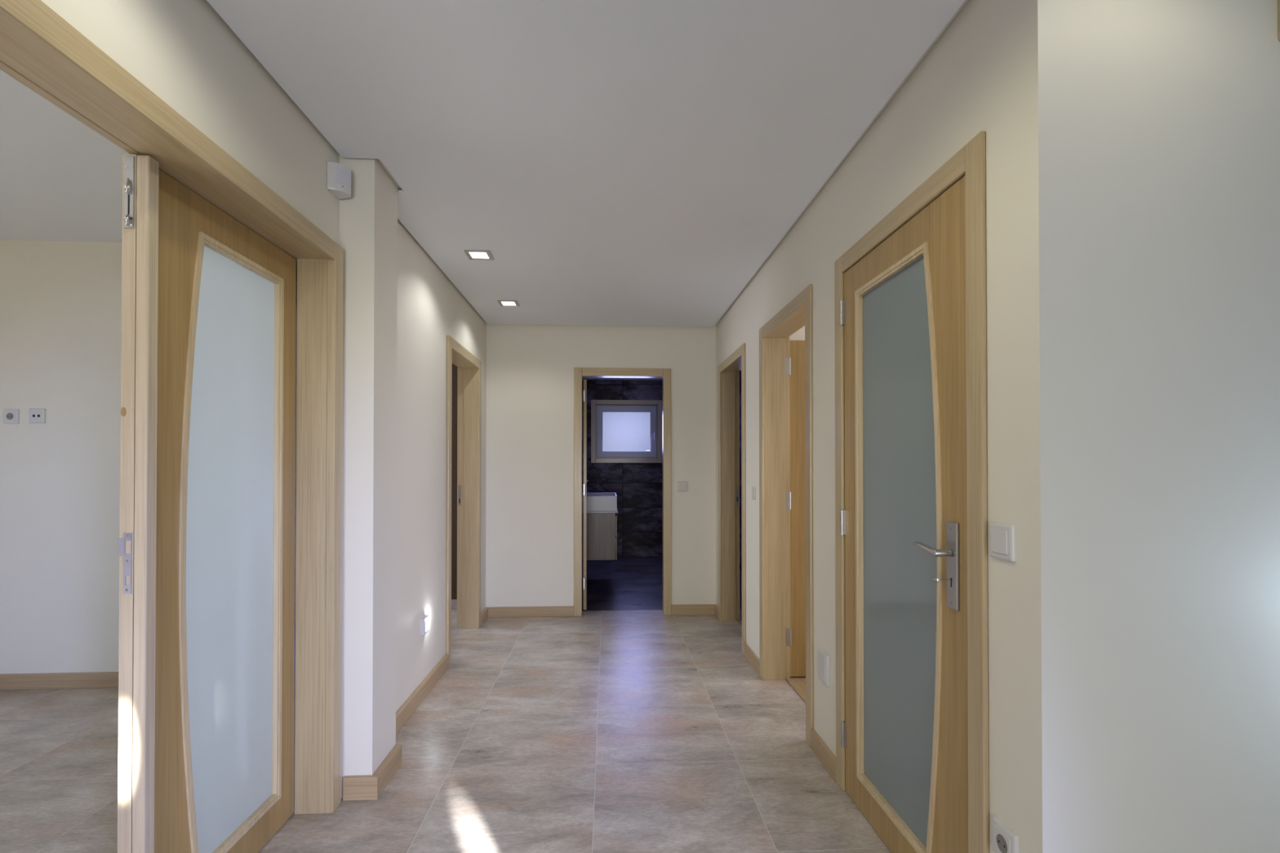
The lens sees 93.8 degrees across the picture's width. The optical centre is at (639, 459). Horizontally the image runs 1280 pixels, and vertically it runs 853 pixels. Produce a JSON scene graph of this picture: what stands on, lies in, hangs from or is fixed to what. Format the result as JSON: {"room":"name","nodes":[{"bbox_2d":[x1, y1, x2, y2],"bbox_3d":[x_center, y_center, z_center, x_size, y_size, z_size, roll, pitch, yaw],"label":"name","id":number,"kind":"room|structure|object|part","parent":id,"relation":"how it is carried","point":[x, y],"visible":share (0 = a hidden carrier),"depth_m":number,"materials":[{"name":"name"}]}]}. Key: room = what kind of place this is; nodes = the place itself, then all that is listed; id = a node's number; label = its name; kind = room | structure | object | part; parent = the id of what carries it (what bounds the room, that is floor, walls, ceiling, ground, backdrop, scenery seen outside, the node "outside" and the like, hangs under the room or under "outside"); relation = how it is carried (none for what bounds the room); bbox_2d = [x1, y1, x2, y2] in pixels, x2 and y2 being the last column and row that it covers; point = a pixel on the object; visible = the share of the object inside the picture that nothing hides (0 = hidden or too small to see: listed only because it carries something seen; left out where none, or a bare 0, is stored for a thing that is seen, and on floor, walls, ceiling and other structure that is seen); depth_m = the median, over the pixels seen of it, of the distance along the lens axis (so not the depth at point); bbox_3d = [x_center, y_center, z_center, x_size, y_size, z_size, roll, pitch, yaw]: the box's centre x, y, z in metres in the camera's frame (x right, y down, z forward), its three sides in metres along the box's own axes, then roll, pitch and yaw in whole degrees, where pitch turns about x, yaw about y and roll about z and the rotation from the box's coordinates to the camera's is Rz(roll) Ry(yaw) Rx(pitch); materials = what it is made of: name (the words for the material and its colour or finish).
{"room":"home hallway","nodes":[
{"label":"home hallway","id":0,"kind":"room"},
{"bbox_2d":[0,240,121,674],"bbox_3d":[-3.312,0.022,3.447,3.960,2.530,0.115,0,-1,-3],"label":"wall","id":1,"kind":"structure","parent":0,"point":[60,301],"depth_m":3.39,"materials":[{"name":"beige paint"}]},
{"bbox_2d":[3,408,19,423],"bbox_3d":[-3.546,-0.246,3.373,0.084,0.084,0.012,0,-1,-3],"label":"wall socket","id":2,"kind":"object","parent":1,"relation":"attached to","point":[10,415],"visible":1,"depth_m":3.37,"materials":[{"name":"white plastic"}]},
{"bbox_2d":[29,408,45,423],"bbox_3d":[-3.405,-0.248,3.381,0.084,0.084,0.011,0,-1,-3],"label":"wall socket","id":3,"kind":"object","parent":1,"relation":"attached to","point":[37,415],"visible":1,"depth_m":3.38,"materials":[{"name":"white plastic"}]},
{"bbox_2d":[0,671,118,689],"bbox_3d":[-3.259,1.244,3.372,3.860,0.084,0.020,0,-1,-3],"label":"baseboard","id":4,"kind":"structure","parent":1,"relation":"attached to","point":[104,679],"depth_m":3.36,"materials":[{"name":"brown wood"}]},
{"bbox_2d":[0,69,129,242],"bbox_3d":[-0.571,-1.325,2.675,9.390,0.150,11.620,0,-1,-3],"label":"ceiling slab","id":5,"kind":"structure","parent":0,"point":[61,180],"depth_m":2.63,"materials":[{"name":"white paint"}]},
{"bbox_2d":[40,0,486,812],"bbox_3d":[-1.125,0.000,0.950,0.137,2.530,8.020,0,-1,-3],"label":"wall","id":6,"kind":"structure","parent":0,"point":[184,51],"depth_m":2.17,"materials":[{"name":"beige paint"}]},
{"bbox_2d":[0,0,343,852],"bbox_3d":[-1.151,0.233,1.429,0.172,2.073,1.607,0,-1,-3],"label":"door","id":7,"kind":"structure","parent":6,"relation":"in","point":[210,251],"depth_m":1.72,"materials":[{"name":"brown wood"}]},
{"bbox_3d":[-1.222,0.245,1.420,0.030,0.144,0.002,0,-1,-3],"label":"strike plate","id":8,"kind":"part","parent":7,"relation":"part of","materials":[{"name":"silver metal"}]},
{"bbox_3d":[-1.218,-0.614,1.424,0.010,0.114,0.017,0,0,-3],"label":"bolt knob","id":9,"kind":"part","parent":7,"relation":"part of","materials":[{"name":"silver metal"}]},
{"bbox_3d":[-1.243,0.264,1.818,0.008,1.775,0.483,0,0,-3],"label":"glass pane","id":10,"kind":"part","parent":7,"relation":"part of","materials":[{"name":"white glass"}]},
{"bbox_3d":[-1.123,0.241,2.199,0.032,2.070,0.067,0,0,-3],"label":"casing","id":11,"kind":"part","parent":7,"relation":"part of","materials":[{"name":"brown wood"}]},
{"bbox_2d":[326,161,351,199],"bbox_3d":[-1.106,-1.036,2.222,0.065,0.100,0.096,0,-1,-3],"label":"detector","id":12,"kind":"object","parent":6,"relation":"attached to","point":[339,175],"visible":1,"depth_m":2.19,"materials":[{"name":"white plastic"}]},
{"bbox_2d":[342,774,378,800],"bbox_3d":[-1.050,1.235,2.254,0.126,0.084,0.020,0,-1,-3],"label":"baseboard","id":13,"kind":"structure","parent":6,"relation":"attached to","point":[355,788],"depth_m":2.25,"materials":[{"name":"brown wood"}]},
{"bbox_2d":[372,743,401,796],"bbox_3d":[-1.007,1.236,2.393,0.026,0.084,0.252,0,-1,-3],"label":"baseboard","id":14,"kind":"structure","parent":6,"relation":"attached to","point":[386,771],"depth_m":2.38,"materials":[{"name":"brown wood"}]},
{"bbox_2d":[395,653,448,734],"bbox_3d":[-1.164,1.242,3.126,0.022,0.084,1.190,0,-1,-3],"label":"baseboard","id":15,"kind":"structure","parent":6,"relation":"attached to","point":[415,700],"depth_m":3.15,"materials":[{"name":"brown wood"}]},
{"bbox_2d":[420,615,429,635],"bbox_3d":[-1.172,0.900,3.265,0.022,0.086,0.084,0,-1,-3],"label":"step light","id":16,"kind":"object","parent":6,"relation":"attached to","point":[424,624],"visible":1,"depth_m":3.23,"materials":[{"name":"white plastic"}]},
{"bbox_2d":[445,334,481,666],"bbox_3d":[-1.703,0.259,4.180,0.975,2.070,0.957,0,-1,-3],"label":"door","id":17,"kind":"structure","parent":6,"relation":"in","point":[469,367],"depth_m":4.62,"materials":[{"name":"brown wood"}]},
{"bbox_3d":[-1.200,0.255,3.762,0.018,2.070,0.067,0,0,-3],"label":"casing","id":18,"kind":"part","parent":17,"relation":"part of","materials":[{"name":"brown wood"}]},
{"bbox_3d":[-1.393,0.275,4.621,0.018,0.155,0.003,0,0,-3],"label":"strike plate","id":19,"kind":"part","parent":17,"relation":"part of","materials":[{"name":"silver metal"}]},
{"bbox_3d":[-1.249,0.263,4.650,0.018,2.070,0.067,0,0,-3],"label":"casing","id":20,"kind":"part","parent":17,"relation":"part of","materials":[{"name":"brown wood"}]},
{"bbox_2d":[480,607,488,626],"bbox_3d":[-1.256,1.257,4.803,0.022,0.084,0.255,0,-1,-3],"label":"baseboard","id":21,"kind":"structure","parent":6,"relation":"attached to","point":[484,614],"depth_m":4.79,"materials":[{"name":"brown wood"}]},
{"bbox_2d":[339,155,397,798],"bbox_3d":[-1.085,0.058,2.398,0.130,2.440,0.252,0,-1,-3],"label":"wall pillar","id":22,"kind":"structure","parent":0,"point":[368,219],"depth_m":2.28,"materials":[{"name":"beige paint"}]},
{"bbox_2d":[0,556,890,852],"bbox_3d":[-0.571,1.330,2.651,9.390,0.100,11.620,0,-1,-3],"label":"floor","id":23,"kind":"structure","parent":0,"point":[646,731],"depth_m":2.58,"materials":[{"name":"tile"}]},
{"bbox_2d":[786,678,805,702],"bbox_3d":[0.893,1.281,3.120,0.032,0.006,0.792,0,-1,-3],"label":"threshold","id":24,"kind":"object","parent":23,"relation":"on","point":[798,691],"visible":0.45,"depth_m":3.34,"materials":[{"name":"brown wood"}]},
{"bbox_2d":[451,363,457,599],"bbox_3d":[-3.378,0.041,5.574,3.860,2.530,0.100,0,-1,-3],"label":"wall","id":25,"kind":"structure","parent":0,"point":[454,413],"depth_m":5.61,"materials":[{"name":"white paint"}]},
{"bbox_2d":[206,0,968,326],"bbox_3d":[1.175,-1.170,1.090,4.497,0.032,8.009,0,-1,-3],"label":"ceiling","id":26,"kind":"structure","parent":0,"point":[615,162],"depth_m":2.01,"materials":[{"name":"white paint"}]},
{"bbox_2d":[463,249,493,260],"bbox_3d":[-0.888,-1.131,3.306,0.135,0.006,0.135,0,-1,-3],"label":"recessed light","id":27,"kind":"object","parent":26,"relation":"in","point":[471,254],"visible":1,"depth_m":3.30,"materials":[{"name":"silver metal"}]},
{"bbox_2d":[469,252,488,258],"bbox_3d":[-0.888,-1.131,3.306,0.091,0.005,0.091,0,0,-3],"label":"diffuser","id":28,"kind":"object","parent":27,"relation":"attached to","point":[472,255],"depth_m":3.31,"materials":[{"name":"white plastic"}]},
{"bbox_2d":[497,300,519,306],"bbox_3d":[-0.942,-1.122,4.295,0.135,0.006,0.135,0,-1,-3],"label":"recessed light","id":29,"kind":"object","parent":26,"relation":"in","point":[502,303],"visible":1,"depth_m":4.28,"materials":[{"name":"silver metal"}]},
{"bbox_2d":[501,302,515,305],"bbox_3d":[-0.942,-1.123,4.295,0.091,0.005,0.091,0,0,-3],"label":"diffuser","id":30,"kind":"object","parent":29,"relation":"attached to","point":[502,303],"depth_m":4.29,"materials":[{"name":"white plastic"}]},
{"bbox_2d":[485,323,715,607],"bbox_3d":[-0.317,0.036,5.080,2.200,2.530,0.140,0,-1,-3],"label":"wall","id":31,"kind":"structure","parent":0,"point":[530,446],"depth_m":4.99,"materials":[{"name":"beige paint"}]},
{"bbox_2d":[488,605,573,617],"bbox_3d":[-0.912,1.258,4.959,0.724,0.084,0.016,0,-1,-3],"label":"baseboard","id":32,"kind":"structure","parent":31,"relation":"attached to","point":[507,611],"depth_m":4.95,"materials":[{"name":"brown wood"}]},
{"bbox_2d":[573,367,671,616],"bbox_3d":[-0.167,0.269,5.429,0.814,2.070,0.856,0,-1,-3],"label":"door","id":33,"kind":"structure","parent":31,"relation":"in","point":[580,373],"depth_m":5.02,"materials":[{"name":"brown wood"}]},
{"bbox_3d":[-0.517,0.266,4.989,0.067,2.070,0.016,0,0,-3],"label":"casing","id":34,"kind":"part","parent":33,"relation":"part of","materials":[{"name":"brown wood"}]},
{"bbox_3d":[0.229,0.266,5.029,0.067,2.070,0.016,0,0,-3],"label":"casing","id":35,"kind":"part","parent":33,"relation":"part of","materials":[{"name":"brown wood"}]},
{"bbox_2d":[677,481,687,491],"bbox_3d":[0.358,0.223,5.039,0.084,0.084,0.012,0,-1,-3],"label":"light switch","id":36,"kind":"object","parent":31,"relation":"attached to","point":[682,486],"visible":1,"depth_m":5.03,"materials":[{"name":"grey plastic"}]},
{"bbox_2d":[671,604,715,615],"bbox_3d":[0.452,1.259,5.033,0.380,0.084,0.016,0,-1,-3],"label":"baseboard","id":37,"kind":"structure","parent":31,"relation":"attached to","point":[700,609],"depth_m":5.03,"materials":[{"name":"brown wood"}]},
{"bbox_2d":[582,379,662,557],"bbox_3d":[0.145,0.065,8.360,2.240,2.530,0.320,0,-1,-3],"label":"wall","id":38,"kind":"structure","parent":0,"point":[637,486],"depth_m":8.18,"materials":[{"name":"black tile"}]},
{"bbox_2d":[591,400,662,462],"bbox_3d":[-0.184,-0.388,8.206,0.971,0.860,0.120,0,-1,-3],"label":"window","id":39,"kind":"structure","parent":38,"relation":"in","point":[631,429],"depth_m":8.20,"materials":[{"name":"white plastic"}]},
{"bbox_3d":[-0.636,-0.389,8.153,0.062,0.860,0.016,0,0,-3],"label":"casing","id":40,"kind":"part","parent":39,"relation":"part of","materials":[{"name":"brown wood"}]},
{"bbox_3d":[-0.183,-0.387,8.194,0.801,0.686,0.024,0,0,-3],"label":"sash","id":41,"kind":"part","parent":39,"relation":"part of","materials":[{"name":"white glass"}]},
{"bbox_3d":[-0.186,-0.386,8.242,0.656,0.541,0.008,0,0,-3],"label":"glass pane","id":42,"kind":"part","parent":39,"relation":"part of","materials":[{"name":"white glass"}]},
{"bbox_3d":[-0.183,-0.788,8.182,0.847,0.062,0.014,0,0,-3],"label":"casing","id":43,"kind":"part","parent":39,"relation":"part of","materials":[{"name":"brown wood"}]},
{"bbox_3d":[-0.183,0.010,8.175,0.847,0.062,0.014,0,0,-3],"label":"casing","id":44,"kind":"part","parent":39,"relation":"part of","materials":[{"name":"brown wood"}]},
{"bbox_3d":[0.271,-0.388,8.202,0.062,0.860,0.016,0,0,-3],"label":"casing","id":45,"kind":"part","parent":39,"relation":"part of","materials":[{"name":"brown wood"}]},
{"bbox_2d":[582,377,662,380],"bbox_3d":[0.236,-1.115,6.703,2.000,0.020,3.020,0,-1,-3],"label":"ceiling","id":46,"kind":"structure","parent":0,"point":[603,379],"depth_m":8.10,"materials":[{"name":"white paint"}]},
{"bbox_2d":[739,370,742,570],"bbox_3d":[1.294,0.051,6.750,0.120,2.530,3.020,0,-1,-3],"label":"wall","id":47,"kind":"structure","parent":0,"point":[740,511],"depth_m":7.19,"materials":[{"name":"white paint"}]},
{"bbox_2d":[789,325,804,340],"bbox_3d":[2.470,0.024,3.651,3.210,2.530,4.577,0,-1,-3],"label":"wall","id":48,"kind":"structure","parent":0,"point":[799,335],"depth_m":3.77,"materials":[{"name":"beige paint"}]},
{"bbox_2d":[715,0,1005,852],"bbox_3d":[0.815,0.020,3.229,0.142,2.530,3.680,0,-1,-3],"label":"wall","id":49,"kind":"structure","parent":0,"point":[953,95],"depth_m":2.08,"materials":[{"name":"beige paint"}]},
{"bbox_2d":[715,604,718,618],"bbox_3d":[0.640,1.258,4.958,0.016,0.084,0.150,0,-1,-3],"label":"baseboard","id":50,"kind":"structure","parent":49,"relation":"attached to","point":[716,606],"depth_m":4.95,"materials":[{"name":"brown wood"}]},
{"bbox_2d":[718,342,746,653],"bbox_3d":[1.137,0.261,4.455,0.948,2.070,0.927,0,-1,-3],"label":"door","id":51,"kind":"structure","parent":49,"relation":"in","point":[729,369],"depth_m":4.83,"materials":[{"name":"brown wood"}]},
{"bbox_3d":[0.647,0.264,4.859,0.014,2.070,0.067,0,0,-3],"label":"casing","id":52,"kind":"part","parent":51,"relation":"part of","materials":[{"name":"brown wood"}]},
{"bbox_3d":[0.788,0.304,4.846,0.022,0.100,0.002,0,0,-3],"label":"strike plate","id":53,"kind":"part","parent":51,"relation":"part of","materials":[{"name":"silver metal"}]},
{"bbox_3d":[0.694,0.257,4.008,0.014,2.070,0.067,0,0,-3],"label":"casing","id":54,"kind":"part","parent":51,"relation":"part of","materials":[{"name":"brown wood"}]},
{"bbox_2d":[743,642,759,675],"bbox_3d":[0.706,1.248,3.764,0.016,0.084,0.404,0,-1,-3],"label":"baseboard","id":55,"kind":"structure","parent":49,"relation":"attached to","point":[749,655],"depth_m":3.75,"materials":[{"name":"brown wood"}]},
{"bbox_2d":[751,486,755,500],"bbox_3d":[0.710,0.208,3.743,0.011,0.082,0.075,0,-1,-3],"label":"switch","id":56,"kind":"object","parent":49,"relation":"attached to","point":[753,488],"visible":1,"depth_m":3.72,"materials":[{"name":"grey plastic"}]},
{"bbox_2d":[759,284,813,746],"bbox_3d":[1.201,0.249,3.147,0.934,2.070,0.899,0,-1,-3],"label":"door","id":57,"kind":"structure","parent":49,"relation":"in","point":[785,365],"depth_m":3.51,"materials":[{"name":"brown wood"}]},
{"bbox_3d":[0.719,0.253,3.538,0.014,2.070,0.067,0,0,-3],"label":"casing","id":58,"kind":"part","parent":57,"relation":"part of","materials":[{"name":"brown wood"}]},
{"bbox_3d":[0.764,0.246,2.707,0.014,2.070,0.067,0,0,-3],"label":"casing","id":59,"kind":"part","parent":57,"relation":"part of","materials":[{"name":"brown wood"}]},
{"bbox_2d":[810,728,835,782],"bbox_3d":[0.773,1.237,2.519,0.016,0.084,0.293,0,-1,-3],"label":"baseboard","id":60,"kind":"structure","parent":49,"relation":"attached to","point":[818,746],"depth_m":2.50,"materials":[{"name":"brown wood"}]},
{"bbox_2d":[817,648,830,686],"bbox_3d":[0.774,0.874,2.525,0.014,0.128,0.108,0,-1,-3],"label":"plate","id":61,"kind":"object","parent":49,"relation":"attached to","point":[824,658],"visible":1,"depth_m":2.50,"materials":[{"name":"white plastic"}]},
{"bbox_3d":[0.771,0.874,2.525,0.008,0.106,0.070,0,0,-3],"label":"lid","id":62,"kind":"part","parent":61,"relation":"part of","materials":[{"name":"white plastic"}]},
{"bbox_2d":[834,130,988,852],"bbox_3d":[0.851,0.239,1.915,0.211,2.070,0.939,0,-1,-3],"label":"door","id":63,"kind":"structure","parent":49,"relation":"in","point":[912,694],"depth_m":1.79,"materials":[{"name":"brown wood"}]},
{"bbox_3d":[0.784,0.242,2.348,0.014,2.070,0.067,0,0,-3],"label":"casing","id":64,"kind":"part","parent":63,"relation":"part of","materials":[{"name":"brown wood"}]},
{"bbox_3d":[0.829,0.267,1.917,0.008,1.768,0.549,0,0,-3],"label":"glass pane","id":65,"kind":"part","parent":63,"relation":"part of","materials":[{"name":"grey glass"}]},
{"bbox_3d":[0.789,0.242,1.631,0.055,0.029,0.130,0,-1,-9],"label":"lever","id":66,"kind":"part","parent":63,"relation":"part of","materials":[{"name":"silver metal"}]},
{"bbox_2d":[932,578,951,581],"bbox_3d":[0.799,0.316,1.580,0.054,0.005,0.022,0,-1,-3],"label":"key","id":67,"kind":"object","parent":63,"relation":"attached to","point":[937,580],"visible":1,"depth_m":1.58,"materials":[{"name":"silver metal"}]},
{"bbox_3d":[0.826,0.279,1.581,0.008,0.229,0.049,0,0,-3],"label":"handle plate","id":68,"kind":"part","parent":63,"relation":"part of","materials":[{"name":"silver metal"}]},
{"bbox_3d":[0.832,0.235,1.477,0.014,2.070,0.067,0,0,-3],"label":"casing","id":69,"kind":"part","parent":63,"relation":"part of","materials":[{"name":"brown wood"}]},
{"bbox_2d":[989,521,1016,562],"bbox_3d":[0.837,0.189,1.388,0.012,0.084,0.084,0,-1,-3],"label":"light switch","id":70,"kind":"object","parent":49,"relation":"attached to","point":[1002,536],"visible":1,"depth_m":1.37,"materials":[{"name":"white plastic"}]},
{"bbox_2d":[991,815,1018,852],"bbox_3d":[0.838,0.884,1.378,0.012,0.084,0.084,0,-1,-3],"label":"wall socket","id":71,"kind":"object","parent":49,"relation":"attached to","point":[1004,840],"visible":1,"depth_m":1.38,"materials":[{"name":"white plastic"}]},
{"bbox_2d":[1001,0,1279,852],"bbox_3d":[2.186,0.004,1.403,2.682,2.530,0.117,0,-1,-3],"label":"wall","id":72,"kind":"structure","parent":0,"point":[1141,138],"depth_m":1.29,"materials":[{"name":"beige paint"}]},
{"bbox_2d":[1278,0,1279,39],"bbox_3d":[1.613,-0.989,1.310,0.438,0.145,0.022,0,-1,-3],"label":"trim","id":73,"kind":"structure","parent":72,"relation":"attached to","point":[1278,0],"depth_m":1.31,"materials":[{"name":"brown wood"}]},
{"bbox_3d":[-0.822,0.050,6.635,0.120,2.530,3.020,0,-1,-3],"label":"wall","id":74,"kind":"structure","parent":0,"visible":0},
{"bbox_2d":[582,513,617,559],"bbox_3d":[-0.501,0.783,6.476,0.503,0.476,0.800,0,-1,-3],"label":"vanity unit","id":75,"kind":"object","parent":74,"relation":"attached to","point":[602,528],"visible":0.71,"depth_m":6.08,"materials":[{"name":"brown wood"}]},
{"bbox_2d":[582,492,617,513],"bbox_3d":[-0.499,0.458,6.479,0.507,0.174,0.812,0,-1,-3],"label":"washbasin","id":76,"kind":"object","parent":75,"relation":"in","point":[597,502],"visible":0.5,"depth_m":6.08,"materials":[{"name":"grey ceramic"}]},
{"bbox_3d":[-0.265,0.680,6.489,0.018,0.216,0.798,0,0,-3],"label":"drawer","id":77,"kind":"part","parent":75,"relation":"part of","materials":[{"name":"brown wood"}]},
{"bbox_3d":[-0.265,0.908,6.487,0.018,0.228,0.798,0,0,-3],"label":"drawer","id":78,"kind":"part","parent":75,"relation":"part of","materials":[{"name":"brown wood"}]}
]}

